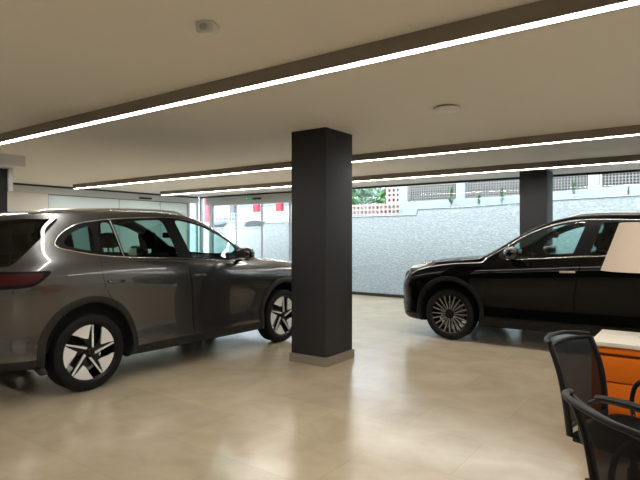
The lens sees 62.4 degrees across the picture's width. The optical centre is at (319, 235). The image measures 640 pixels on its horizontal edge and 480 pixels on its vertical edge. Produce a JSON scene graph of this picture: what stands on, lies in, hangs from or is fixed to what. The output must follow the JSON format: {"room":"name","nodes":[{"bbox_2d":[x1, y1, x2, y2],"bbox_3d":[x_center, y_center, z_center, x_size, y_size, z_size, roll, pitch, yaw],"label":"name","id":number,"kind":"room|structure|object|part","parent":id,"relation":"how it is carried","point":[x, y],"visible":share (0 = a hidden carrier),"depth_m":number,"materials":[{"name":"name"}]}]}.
{"room":"car showroom","nodes":[
{"label":"car showroom","id":0,"kind":"room"},
{"bbox_2d":[7,192,47,210],"bbox_3d":[-9.583,0.220,7.999,0.200,2.400,10.810,0,0,36],"label":"wall","id":1,"kind":"structure","parent":0,"point":[16,201],"depth_m":11.94,"materials":[{"name":"white paint"}]},
{"bbox_2d":[11,185,198,203],"bbox_3d":[-8.244,-1.058,9.838,0.230,0.155,15.360,0,0,36],"label":"trim","id":2,"kind":"structure","parent":1,"relation":"attached to","point":[16,188],"depth_m":13.31,"materials":[{"name":"grey"}]},
{"bbox_2d":[48,194,187,246],"bbox_3d":[-5.176,0.220,14.049,0.060,2.400,4.160,0,0,36],"label":"door","id":3,"kind":"structure","parent":1,"relation":"in","point":[54,201],"depth_m":13.88,"materials":[{"name":"grey"}]},
{"bbox_3d":[-5.838,0.217,13.127,0.040,2.365,1.850,0,0,36],"label":"panel","id":4,"kind":"part","parent":3,"relation":"part of","materials":[{"name":"white"}]},
{"bbox_3d":[-4.913,0.217,14.414,0.040,2.365,1.280,0,0,36],"label":"panel","id":5,"kind":"part","parent":3,"relation":"part of","materials":[{"name":"white"}]},
{"bbox_3d":[-4.251,0.217,15.336,0.040,2.365,0.950,0,0,36],"label":"panel","id":6,"kind":"part","parent":3,"relation":"part of","materials":[{"name":"white"}]},
{"bbox_2d":[13,183,197,197],"bbox_3d":[-8.256,-1.159,9.846,0.200,0.047,15.360,0,0,36],"label":"trim","id":7,"kind":"structure","parent":0,"point":[13,183],"depth_m":13.37,"materials":[{"name":"grey metal"}]},
{"bbox_2d":[0,294,609,479],"bbox_3d":[-1.141,1.520,4.710,17.750,0.200,15.720,0,0,36],"label":"floor","id":8,"kind":"structure","parent":0,"point":[412,402],"depth_m":4.20,"materials":[{"name":"tile"}]},
{"bbox_2d":[0,168,6,211],"bbox_3d":[-5.054,0.203,7.983,0.511,2.435,0.446,0,0,36],"label":"column","id":9,"kind":"structure","parent":8,"relation":"on","point":[3,172],"depth_m":7.97,"materials":[{"name":"black"}]},
{"bbox_2d":[0,208,291,390],"bbox_3d":[-2.049,0.566,6.472,2.339,1.707,4.562,0,0,36],"label":"car","id":10,"kind":"object","parent":8,"relation":"on","point":[77,284],"visible":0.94,"depth_m":5.08,"materials":[{"name":"grey paint"}]},
{"bbox_2d":[0,271,50,289],"bbox_3d":[-3.217,0.363,4.846,1.844,0.143,0.551,0,0,36],"label":"tail light","id":11,"kind":"object","parent":10,"relation":"attached to","point":[9,280],"depth_m":4.38,"materials":[{"name":"red plastic"}]},
{"bbox_3d":[-2.140,1.069,4.869,0.042,0.493,0.498,0,0,36],"label":"spoke frame","id":12,"kind":"part","parent":10,"relation":"part of","materials":[{"name":"black"}]},
{"bbox_3d":[-2.068,-0.238,5.383,0.038,0.099,1.756,0,0,36],"label":"roof rail","id":13,"kind":"part","parent":10,"relation":"part of","materials":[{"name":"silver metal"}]},
{"bbox_3d":[-1.924,0.432,5.020,0.036,0.031,0.176,0,0,36],"label":"door handle","id":14,"kind":"part","parent":10,"relation":"part of","materials":[{"name":"grey paint"}]},
{"bbox_3d":[-1.692,0.051,5.622,0.184,0.514,2.328,0,0,36],"label":"window trim","id":15,"kind":"part","parent":10,"relation":"part of","materials":[{"name":"silver metal"}]},
{"bbox_3d":[-1.724,0.641,5.382,0.069,0.920,1.106,0,0,36],"label":"door","id":16,"kind":"part","parent":10,"relation":"part of","materials":[{"name":"grey paint"}]},
{"bbox_3d":[-1.668,0.052,5.660,0.175,0.502,2.408,0,0,36],"label":"pillar trim","id":17,"kind":"part","parent":10,"relation":"part of","materials":[{"name":"black"}]},
{"bbox_3d":[-1.129,0.674,6.235,0.094,0.853,1.147,0,0,36],"label":"door","id":18,"kind":"part","parent":10,"relation":"part of","materials":[{"name":"grey paint"}]},
{"bbox_2d":[192,255,277,263],"bbox_3d":[-1.164,0.342,7.704,1.499,0.208,1.155,0,0,36],"label":"hood","id":19,"kind":"object","parent":10,"relation":"attached to","point":[198,256],"depth_m":7.78,"materials":[{"name":"grey paint"}]},
{"bbox_2d":[235,250,244,258],"bbox_3d":[-0.941,0.223,6.223,0.170,0.105,0.004,0,0,36],"label":"mirror glass","id":20,"kind":"object","parent":10,"relation":"attached to","point":[239,254],"depth_m":6.22,"materials":[{"name":"black mirror"}]},
{"bbox_2d":[238,247,254,260],"bbox_3d":[-0.884,0.215,6.302,0.249,0.161,0.195,0,0,36],"label":"mirror","id":21,"kind":"object","parent":10,"relation":"attached to","point":[247,253],"depth_m":6.21,"materials":[{"name":"black mirror"}]},
{"bbox_3d":[-0.524,1.070,7.119,0.042,0.493,0.498,0,3,36],"label":"spoke frame","id":22,"kind":"part","parent":10,"relation":"part of","materials":[{"name":"black"}]},
{"bbox_2d":[187,203,197,256],"bbox_3d":[-3.840,0.220,15.890,0.080,2.400,0.390,0,0,36],"label":"window","id":23,"kind":"structure","parent":8,"relation":"on","point":[195,205],"depth_m":15.98,"materials":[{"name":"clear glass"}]},
{"bbox_3d":[-3.750,0.220,16.016,0.080,2.400,0.080,0,0,36],"label":"frame post","id":24,"kind":"part","parent":23,"relation":"part of","materials":[{"name":"silver metal"}]},
{"bbox_2d":[199,197,208,252],"bbox_3d":[-3.473,0.119,15.965,0.430,2.602,0.080,0,0,36],"label":"window","id":25,"kind":"structure","parent":8,"relation":"on","point":[201,199],"depth_m":16.03,"materials":[{"name":"black"}]},
{"bbox_3d":[-3.607,0.106,16.061,0.100,2.492,0.080,0,0,36],"label":"frame post","id":26,"kind":"part","parent":25,"relation":"part of","materials":[{"name":"silver metal"}]},
{"bbox_2d":[206,191,291,261],"bbox_3d":[-1.736,0.119,14.655,3.920,2.602,0.220,0,0,36],"label":"door","id":27,"kind":"structure","parent":8,"relation":"on","point":[275,197],"depth_m":14.75,"materials":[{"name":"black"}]},
{"bbox_3d":[-3.249,0.265,15.805,0.120,2.310,0.080,0,0,36],"label":"post","id":28,"kind":"part","parent":27,"relation":"part of","materials":[{"name":"silver metal"}]},
{"bbox_3d":[-2.798,0.255,15.500,0.970,2.290,0.024,0,0,36],"label":"frame","id":29,"kind":"part","parent":27,"relation":"part of","materials":[{"name":"silver metal"}]},
{"bbox_3d":[-2.011,0.255,14.898,1.010,2.290,0.024,0,0,36],"label":"frame","id":30,"kind":"part","parent":27,"relation":"part of","materials":[{"name":"silver metal"}]},
{"bbox_3d":[-1.203,0.255,14.317,0.980,2.290,0.024,0,0,36],"label":"frame","id":31,"kind":"part","parent":27,"relation":"part of","materials":[{"name":"silver metal"}]},
{"bbox_3d":[-0.479,0.255,13.834,0.760,2.290,0.024,0,0,36],"label":"frame","id":32,"kind":"part","parent":27,"relation":"part of","materials":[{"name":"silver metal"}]},
{"bbox_2d":[289,127,353,366],"bbox_3d":[0.026,0.119,6.082,0.511,2.602,0.576,0,0,36],"label":"column","id":33,"kind":"structure","parent":8,"relation":"on","point":[321,157],"depth_m":5.88,"materials":[{"name":"black paint"}]},
{"bbox_3d":[0.026,1.371,6.082,0.511,0.098,0.576,0,0,36],"label":"skirting","id":34,"kind":"part","parent":33,"relation":"part of","materials":[{"name":"beige stone"}]},
{"bbox_2d":[352,169,639,297],"bbox_3d":[5.165,0.119,9.760,13.000,2.602,0.080,0,0,36],"label":"window","id":35,"kind":"structure","parent":8,"relation":"on","point":[636,170],"depth_m":11.36,"materials":[{"name":"black"}]},
{"bbox_2d":[403,212,639,339],"bbox_3d":[3.445,0.566,7.129,4.562,1.707,2.339,0,0,36],"label":"car","id":36,"kind":"object","parent":8,"relation":"on","point":[550,291],"visible":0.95,"depth_m":6.61,"materials":[{"name":"black paint"}]},
{"bbox_3d":[1.789,1.068,7.256,0.520,0.520,0.046,-21,-12,34],"label":"spoke frame","id":37,"kind":"part","parent":36,"relation":"part of","materials":[{"name":"silver metal"}]},
{"bbox_2d":[428,255,484,261],"bbox_3d":[2.213,0.342,8.014,1.155,0.208,1.499,0,0,36],"label":"hood","id":38,"kind":"object","parent":36,"relation":"attached to","point":[480,256],"depth_m":7.40,"materials":[{"name":"black paint"}]},
{"bbox_2d":[504,247,518,259],"bbox_3d":[2.396,0.215,6.596,0.195,0.161,0.249,0,0,36],"label":"mirror","id":39,"kind":"object","parent":36,"relation":"attached to","point":[511,253],"depth_m":6.50,"materials":[{"name":"black mirror"}]},
{"bbox_2d":[518,250,521,257],"bbox_3d":[2.475,0.223,6.539,0.004,0.105,0.170,0,0,36],"label":"mirror glass","id":40,"kind":"object","parent":36,"relation":"attached to","point":[519,251],"depth_m":6.54,"materials":[{"name":"silver mirror"}]},
{"bbox_3d":[2.649,0.674,6.610,1.147,0.853,0.094,0,0,36],"label":"door","id":41,"kind":"part","parent":36,"relation":"part of","materials":[{"name":"black paint"}]},
{"bbox_2d":[543,245,556,253],"bbox_3d":[3.615,0.215,8.294,0.195,0.161,0.249,0,0,36],"label":"mirror","id":42,"kind":"object","parent":36,"relation":"attached to","point":[548,249],"depth_m":8.21,"materials":[{"name":"black mirror"}]},
{"bbox_2d":[552,229,558,237],"bbox_3d":[3.243,-0.037,7.274,0.040,0.125,0.240,0,0,36],"label":"mirror","id":43,"kind":"object","parent":36,"relation":"attached to","point":[554,235],"depth_m":7.24,"materials":[{"name":"black mirror"}]},
{"bbox_3d":[3.683,0.674,8.049,1.147,0.853,0.094,0,0,36],"label":"door","id":44,"kind":"part","parent":36,"relation":"part of","materials":[{"name":"black paint"}]},
{"bbox_3d":[4.257,0.052,7.510,2.408,0.502,0.175,0,0,36],"label":"pillar trim","id":45,"kind":"part","parent":36,"relation":"part of","materials":[{"name":"black"}]},
{"bbox_3d":[4.296,0.051,7.485,2.328,0.514,0.184,0,0,36],"label":"window trim","id":46,"kind":"part","parent":36,"relation":"part of","materials":[{"name":"silver metal"}]},
{"bbox_3d":[2.958,0.432,6.320,0.176,0.031,0.036,0,0,36],"label":"door handle","id":47,"kind":"part","parent":36,"relation":"part of","materials":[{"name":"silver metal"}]},
{"bbox_3d":[3.343,0.052,6.238,2.408,0.502,0.175,0,0,36],"label":"pillar trim","id":48,"kind":"part","parent":36,"relation":"part of","materials":[{"name":"black"}]},
{"bbox_3d":[3.379,0.051,6.209,2.328,0.514,0.184,0,0,36],"label":"window trim","id":49,"kind":"part","parent":36,"relation":"part of","materials":[{"name":"silver metal"}]},
{"bbox_3d":[3.811,-0.238,6.103,1.756,0.099,0.038,0,0,36],"label":"roof rail","id":50,"kind":"part","parent":36,"relation":"part of","materials":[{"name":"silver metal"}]},
{"bbox_3d":[3.485,0.641,5.992,1.106,0.920,0.069,0,0,36],"label":"door","id":51,"kind":"part","parent":36,"relation":"part of","materials":[{"name":"black paint"}]},
{"bbox_2d":[520,169,552,257],"bbox_3d":[3.962,0.119,9.672,0.506,2.602,0.501,0,0,36],"label":"column","id":52,"kind":"structure","parent":8,"relation":"on","point":[536,186],"depth_m":9.50,"materials":[{"name":"black paint"}]},
{"bbox_2d":[544,330,639,479],"bbox_3d":[1.535,0.977,2.685,0.636,0.884,0.712,0,0,-38],"label":"office chair","id":53,"kind":"object","parent":8,"relation":"on","point":[577,360],"visible":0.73,"depth_m":2.88,"materials":[{"name":"black plastic"}]},
{"bbox_3d":[1.236,0.796,2.715,0.125,0.453,0.042,0,0,36],"label":"post","id":54,"kind":"part","parent":53,"relation":"part of","materials":[{"name":"black plastic"}]},
{"bbox_3d":[1.347,0.560,2.922,0.461,0.050,0.106,0,0,-38],"label":"rail","id":55,"kind":"part","parent":53,"relation":"part of","materials":[{"name":"black plastic"}]},
{"bbox_3d":[1.424,0.980,2.826,0.406,0.024,0.037,0,0,-38],"label":"rail","id":56,"kind":"part","parent":53,"relation":"part of","materials":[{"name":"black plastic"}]},
{"bbox_3d":[1.575,0.796,2.983,0.042,0.453,0.125,0,0,-22],"label":"post","id":57,"kind":"part","parent":53,"relation":"part of","materials":[{"name":"black plastic"}]},
{"bbox_3d":[1.585,0.985,2.621,0.470,0.060,0.470,0,0,-38],"label":"seat","id":58,"kind":"part","parent":53,"relation":"part of","materials":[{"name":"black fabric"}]},
{"bbox_3d":[1.379,0.895,2.450,0.075,0.280,0.340,0,0,-38],"label":"armrest","id":59,"kind":"part","parent":53,"relation":"part of","materials":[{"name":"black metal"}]},
{"bbox_3d":[1.800,0.895,2.782,0.075,0.280,0.340,0,0,-38],"label":"armrest","id":60,"kind":"part","parent":53,"relation":"part of","materials":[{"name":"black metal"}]},
{"bbox_2d":[561,388,639,479],"bbox_3d":[1.174,0.977,1.691,0.712,0.884,0.636,0,0,-2],"label":"office chair","id":61,"kind":"object","parent":8,"relation":"on","point":[611,447],"visible":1,"depth_m":1.68,"materials":[{"name":"black plastic"}]},
{"bbox_3d":[0.956,0.796,1.899,0.125,0.453,0.042,0,0,14],"label":"post","id":62,"kind":"part","parent":61,"relation":"part of","materials":[{"name":"black plastic"}]},
{"bbox_3d":[0.872,0.560,1.679,0.106,0.050,0.461,0,0,-2],"label":"rail","id":63,"kind":"part","parent":61,"relation":"part of","materials":[{"name":"black plastic"}]},
{"bbox_2d":[594,329,639,417],"bbox_3d":[2.512,1.035,2.982,1.700,0.770,0.505,0,0,36],"label":"desk","id":64,"kind":"object","parent":8,"relation":"on","point":[619,351],"visible":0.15,"depth_m":3.19,"materials":[{"name":"orange paint"}]},
{"bbox_3d":[2.378,0.697,2.796,1.620,0.037,0.033,0,0,36],"label":"rail","id":65,"kind":"part","parent":64,"relation":"part of","materials":[{"name":"orange paint"}]},
{"bbox_2d":[601,222,639,337],"bbox_3d":[2.067,0.281,3.366,0.492,0.735,0.492,0,0,36],"label":"table lamp","id":66,"kind":"object","parent":64,"relation":"on","point":[623,255],"visible":1,"depth_m":3.28,"materials":[{"name":"beige fabric"}]},
{"bbox_3d":[2.067,0.069,3.366,0.492,0.310,0.492,0,0,36],"label":"lamp shade","id":67,"kind":"part","parent":66,"relation":"part of","materials":[{"name":"beige fabric"}]},
{"bbox_3d":[2.045,0.810,3.028,0.805,0.150,0.021,0,0,36],"label":"drawer","id":68,"kind":"part","parent":64,"relation":"part of","materials":[{"name":"orange paint"}]},
{"bbox_3d":[2.045,0.980,3.028,0.805,0.171,0.021,0,0,36],"label":"drawer","id":69,"kind":"part","parent":64,"relation":"part of","materials":[{"name":"orange paint"}]},
{"bbox_2d":[0,0,639,197],"bbox_3d":[-1.141,-1.282,4.710,17.750,0.200,15.720,0,0,36],"label":"ceiling","id":70,"kind":"structure","parent":0,"point":[59,59],"depth_m":4.15,"materials":[{"name":"paint"}]},
{"bbox_2d":[0,153,24,191],"bbox_3d":[-6.213,-0.931,8.834,4.200,0.502,0.500,0,0,36],"label":"ceiling bulkhead","id":71,"kind":"object","parent":70,"relation":"attached to","point":[9,162],"visible":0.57,"depth_m":7.75,"materials":[{"name":"white paint"}]},
{"bbox_2d":[73,161,291,188],"bbox_3d":[-3.023,-1.126,10.268,6.398,0.113,0.090,0,0,36],"label":"linear light","id":72,"kind":"object","parent":70,"relation":"attached to","point":[283,165],"depth_m":9.74,"materials":[{"name":"grey plastic"}]},
{"bbox_2d":[196,20,219,34],"bbox_3d":[-0.627,-1.150,2.947,0.102,0.064,0.128,0,0,11],"label":"security camera","id":73,"kind":"object","parent":70,"relation":"attached to","point":[209,27],"visible":1,"depth_m":2.90,"materials":[{"name":"white plastic"}]},
{"bbox_2d":[160,181,291,194],"bbox_3d":[-2.401,-1.128,12.763,4.458,0.108,0.090,0,0,36],"label":"linear light","id":74,"kind":"object","parent":70,"relation":"attached to","point":[279,184],"depth_m":12.54,"materials":[{"name":"grey plastic"}]},
{"bbox_2d":[0,0,639,144],"bbox_3d":[-1.304,-1.133,4.440,15.700,0.098,0.090,0,0,36],"label":"linear light","id":75,"kind":"object","parent":70,"relation":"attached to","point":[541,13],"visible":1,"depth_m":3.28,"materials":[{"name":"white"}]},
{"bbox_2d":[434,105,459,113],"bbox_3d":[1.163,-1.159,4.841,0.236,0.045,0.236,0,0,36],"label":"smoke detector","id":76,"kind":"object","parent":70,"relation":"attached to","point":[442,109],"visible":1,"depth_m":4.78,"materials":[{"name":"white plastic"}]},
{"bbox_2d":[352,125,639,162],"bbox_3d":[1.959,-1.126,6.689,3.592,0.113,0.090,0,0,36],"label":"linear light","id":77,"kind":"object","parent":70,"relation":"attached to","point":[615,132],"depth_m":6.41,"materials":[{"name":"grey plastic"}]},
{"bbox_2d":[352,154,639,181],"bbox_3d":[2.666,-1.128,9.123,4.907,0.109,0.090,0,0,36],"label":"linear light","id":78,"kind":"object","parent":70,"relation":"attached to","point":[567,163],"depth_m":8.75,"materials":[{"name":"grey plastic"}]},
{"label":"outside","id":79,"kind":"structure","parent":0,"visible":0},
{"bbox_2d":[467,179,519,197],"bbox_3d":[4.475,-1.400,12.940,1.751,0.960,0.100,0,0,36],"label":"fence","id":80,"kind":"object","parent":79,"point":[511,187],"visible":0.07,"depth_m":13.06,"materials":[{"name":"grey metal"}]},
{"bbox_2d":[601,172,639,186],"bbox_3d":[7.918,-1.464,10.466,4.151,0.867,0.100,0,0,36],"label":"fence","id":81,"kind":"object","parent":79,"point":[619,179],"visible":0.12,"depth_m":11.45,"materials":[{"name":"white metal"}]},
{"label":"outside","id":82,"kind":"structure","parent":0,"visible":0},
{"bbox_2d":[190,195,639,294],"bbox_3d":[0.807,0.461,14.836,44.000,2.718,0.280,0,0,36],"label":"wall","id":83,"kind":"structure","parent":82,"point":[384,247],"depth_m":13.47,"materials":[{"name":"stone"}]},
{"bbox_2d":[447,186,453,204],"bbox_3d":[3.274,-0.981,13.095,0.213,0.543,0.244,0,0,-14],"label":"plant","id":84,"kind":"object","parent":83,"relation":"on","point":[451,200],"visible":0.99,"depth_m":13.05,"materials":[{"name":"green plant"}]},
{"bbox_2d":[499,187,504,201],"bbox_3d":[4.255,-0.949,12.368,0.169,0.398,0.192,0,0,-28],"label":"plant","id":85,"kind":"object","parent":83,"relation":"on","point":[501,188],"visible":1,"depth_m":12.34,"materials":[{"name":"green plant"}]},
{"bbox_2d":[571,181,577,197],"bbox_3d":[5.514,-1.017,11.445,0.170,0.395,0.163,0,0,36],"label":"plant","id":86,"kind":"object","parent":83,"relation":"on","point":[573,184],"visible":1,"depth_m":11.44,"materials":[{"name":"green plant"}]},
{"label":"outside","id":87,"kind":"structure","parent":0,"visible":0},
{"bbox_3d":[0.335,1.670,14.178,44.000,0.200,1.380,0,0,36],"label":"trim","id":88,"kind":"structure","parent":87,"visible":0},
{"bbox_2d":[204,198,208,252],"bbox_3d":[-3.737,0.070,17.337,0.340,3.000,0.060,0,0,36],"label":"signboard","id":89,"kind":"object","parent":88,"relation":"on","point":[206,208],"visible":0.26,"depth_m":17.29,"materials":[{"name":"grey"}]},
{"bbox_3d":[-3.696,-0.940,17.308,0.240,0.980,0.060,0,0,36],"label":"panel","id":90,"kind":"part","parent":89,"relation":"part of","materials":[{"name":"red"}]},
{"bbox_3d":[-3.696,0.560,17.308,0.240,2.020,0.060,0,0,36],"label":"panel","id":91,"kind":"part","parent":89,"relation":"part of","materials":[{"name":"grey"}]},
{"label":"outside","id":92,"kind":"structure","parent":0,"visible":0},
{"bbox_3d":[19.057,0.070,8.874,39.400,0.300,11.350,0,0,36],"label":"trim","id":93,"kind":"structure","parent":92,"visible":0},
{"bbox_2d":[352,203,398,216],"bbox_3d":[1.366,-0.505,15.395,2.305,0.850,0.060,0,0,36],"label":"fence","id":94,"kind":"object","parent":93,"relation":"on","point":[356,206],"visible":0.2,"depth_m":15.21,"materials":[{"name":"white concrete"}]},
{"bbox_2d":[386,187,398,203],"bbox_3d":[2.147,-1.385,15.227,0.490,0.910,0.100,0,0,36],"label":"fence","id":95,"kind":"object","parent":93,"relation":"on","point":[392,193],"visible":0.34,"depth_m":15.23,"materials":[{"name":"white concrete"}]},
{"bbox_2d":[399,186,409,214],"bbox_3d":[2.323,-1.080,14.461,0.260,2.000,0.240,0,0,36],"label":"fence post","id":96,"kind":"object","parent":93,"relation":"on","point":[404,191],"visible":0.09,"depth_m":14.37,"materials":[{"name":"grey concrete"}]},
{"bbox_2d":[410,183,455,201],"bbox_3d":[2.997,-1.380,14.002,1.291,1.000,0.100,0,0,36],"label":"fence","id":97,"kind":"object","parent":96,"relation":"attached to","point":[437,191],"visible":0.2,"depth_m":13.99,"materials":[{"name":"grey metal"}]},
{"bbox_2d":[403,195,519,214],"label":"planter","id":98,"kind":"object","parent":93,"relation":"on","point":[410,208],"depth_m":13.22,"materials":[{"name":"grey"}]},
{"bbox_2d":[456,183,466,198],"bbox_3d":[3.635,-1.430,13.519,0.230,1.300,0.240,0,0,36],"label":"fence post","id":99,"kind":"object","parent":98,"relation":"attached to","point":[461,188],"visible":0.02,"depth_m":13.42,"materials":[{"name":"grey concrete"}]},
{"bbox_2d":[553,184,639,199],"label":"planter","id":100,"kind":"object","parent":93,"relation":"on","point":[634,189],"depth_m":11.37,"materials":[{"name":"grey"}]},
{"bbox_2d":[589,174,600,187],"bbox_3d":[6.116,-1.430,11.736,0.200,1.300,0.240,0,0,36],"label":"fence post","id":101,"kind":"object","parent":100,"relation":"attached to","point":[594,180],"visible":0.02,"depth_m":11.65,"materials":[{"name":"grey"}]},
{"bbox_2d":[553,175,588,191],"bbox_3d":[5.628,-1.426,12.111,0.951,0.932,0.100,0,0,36],"label":"fence","id":102,"kind":"object","parent":101,"relation":"attached to","point":[559,183],"visible":0.11,"depth_m":12.04,"materials":[{"name":"white metal"}]},
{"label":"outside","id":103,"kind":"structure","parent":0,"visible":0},
{"bbox_3d":[-4.072,0.670,53.808,50.600,0.300,57.350,0,0,36],"label":"trim","id":104,"kind":"structure","parent":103,"visible":0},
{"bbox_2d":[192,221,228,227],"bbox_3d":[-6.225,-0.190,32.299,1.720,1.420,3.900,0,0,36],"label":"car","id":105,"kind":"object","parent":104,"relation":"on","point":[217,224],"visible":0.02,"depth_m":31.46,"materials":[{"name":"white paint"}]},
{"bbox_2d":[225,220,264,226],"bbox_3d":[-4.124,-0.190,31.282,1.720,1.420,3.900,0,0,36],"label":"car","id":106,"kind":"object","parent":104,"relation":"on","point":[253,223],"visible":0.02,"depth_m":30.36,"materials":[{"name":"grey paint"}]},
{"bbox_2d":[214,211,291,222],"bbox_3d":[-4.759,-0.530,34.940,8.570,2.100,0.060,0,0,36],"label":"fence","id":107,"kind":"object","parent":104,"relation":"on","point":[265,212],"visible":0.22,"depth_m":34.46,"materials":[{"name":"grey metal"}]},
{"bbox_2d":[190,188,383,227],"bbox_3d":[-5.746,-3.980,40.850,25.000,9.000,6.350,0,0,36],"label":"building","id":108,"kind":"structure","parent":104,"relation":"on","point":[275,207],"depth_m":36.76,"materials":[{"name":"grey"}]},
{"bbox_2d":[352,189,360,213],"bbox_3d":[0.620,-0.937,21.210,2.104,2.924,2.085,0,0,36],"label":"tree","id":109,"kind":"object","parent":104,"relation":"on","point":[355,200],"visible":0.04,"depth_m":20.88,"materials":[{"name":"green plant"}]},
{"bbox_2d":[355,188,381,215],"bbox_3d":[1.919,-1.254,26.325,2.711,3.557,2.764,0,0,36],"label":"tree","id":110,"kind":"object","parent":104,"relation":"on","point":[366,194],"visible":0.21,"depth_m":25.63,"materials":[{"name":"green plant"}]},
{"bbox_2d":[375,188,398,212],"bbox_3d":[3.262,-0.867,22.168,1.953,2.786,1.917,0,0,36],"label":"tree","id":111,"kind":"object","parent":104,"relation":"on","point":[382,199],"visible":0.08,"depth_m":21.92,"materials":[{"name":"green plant"}]}
]}

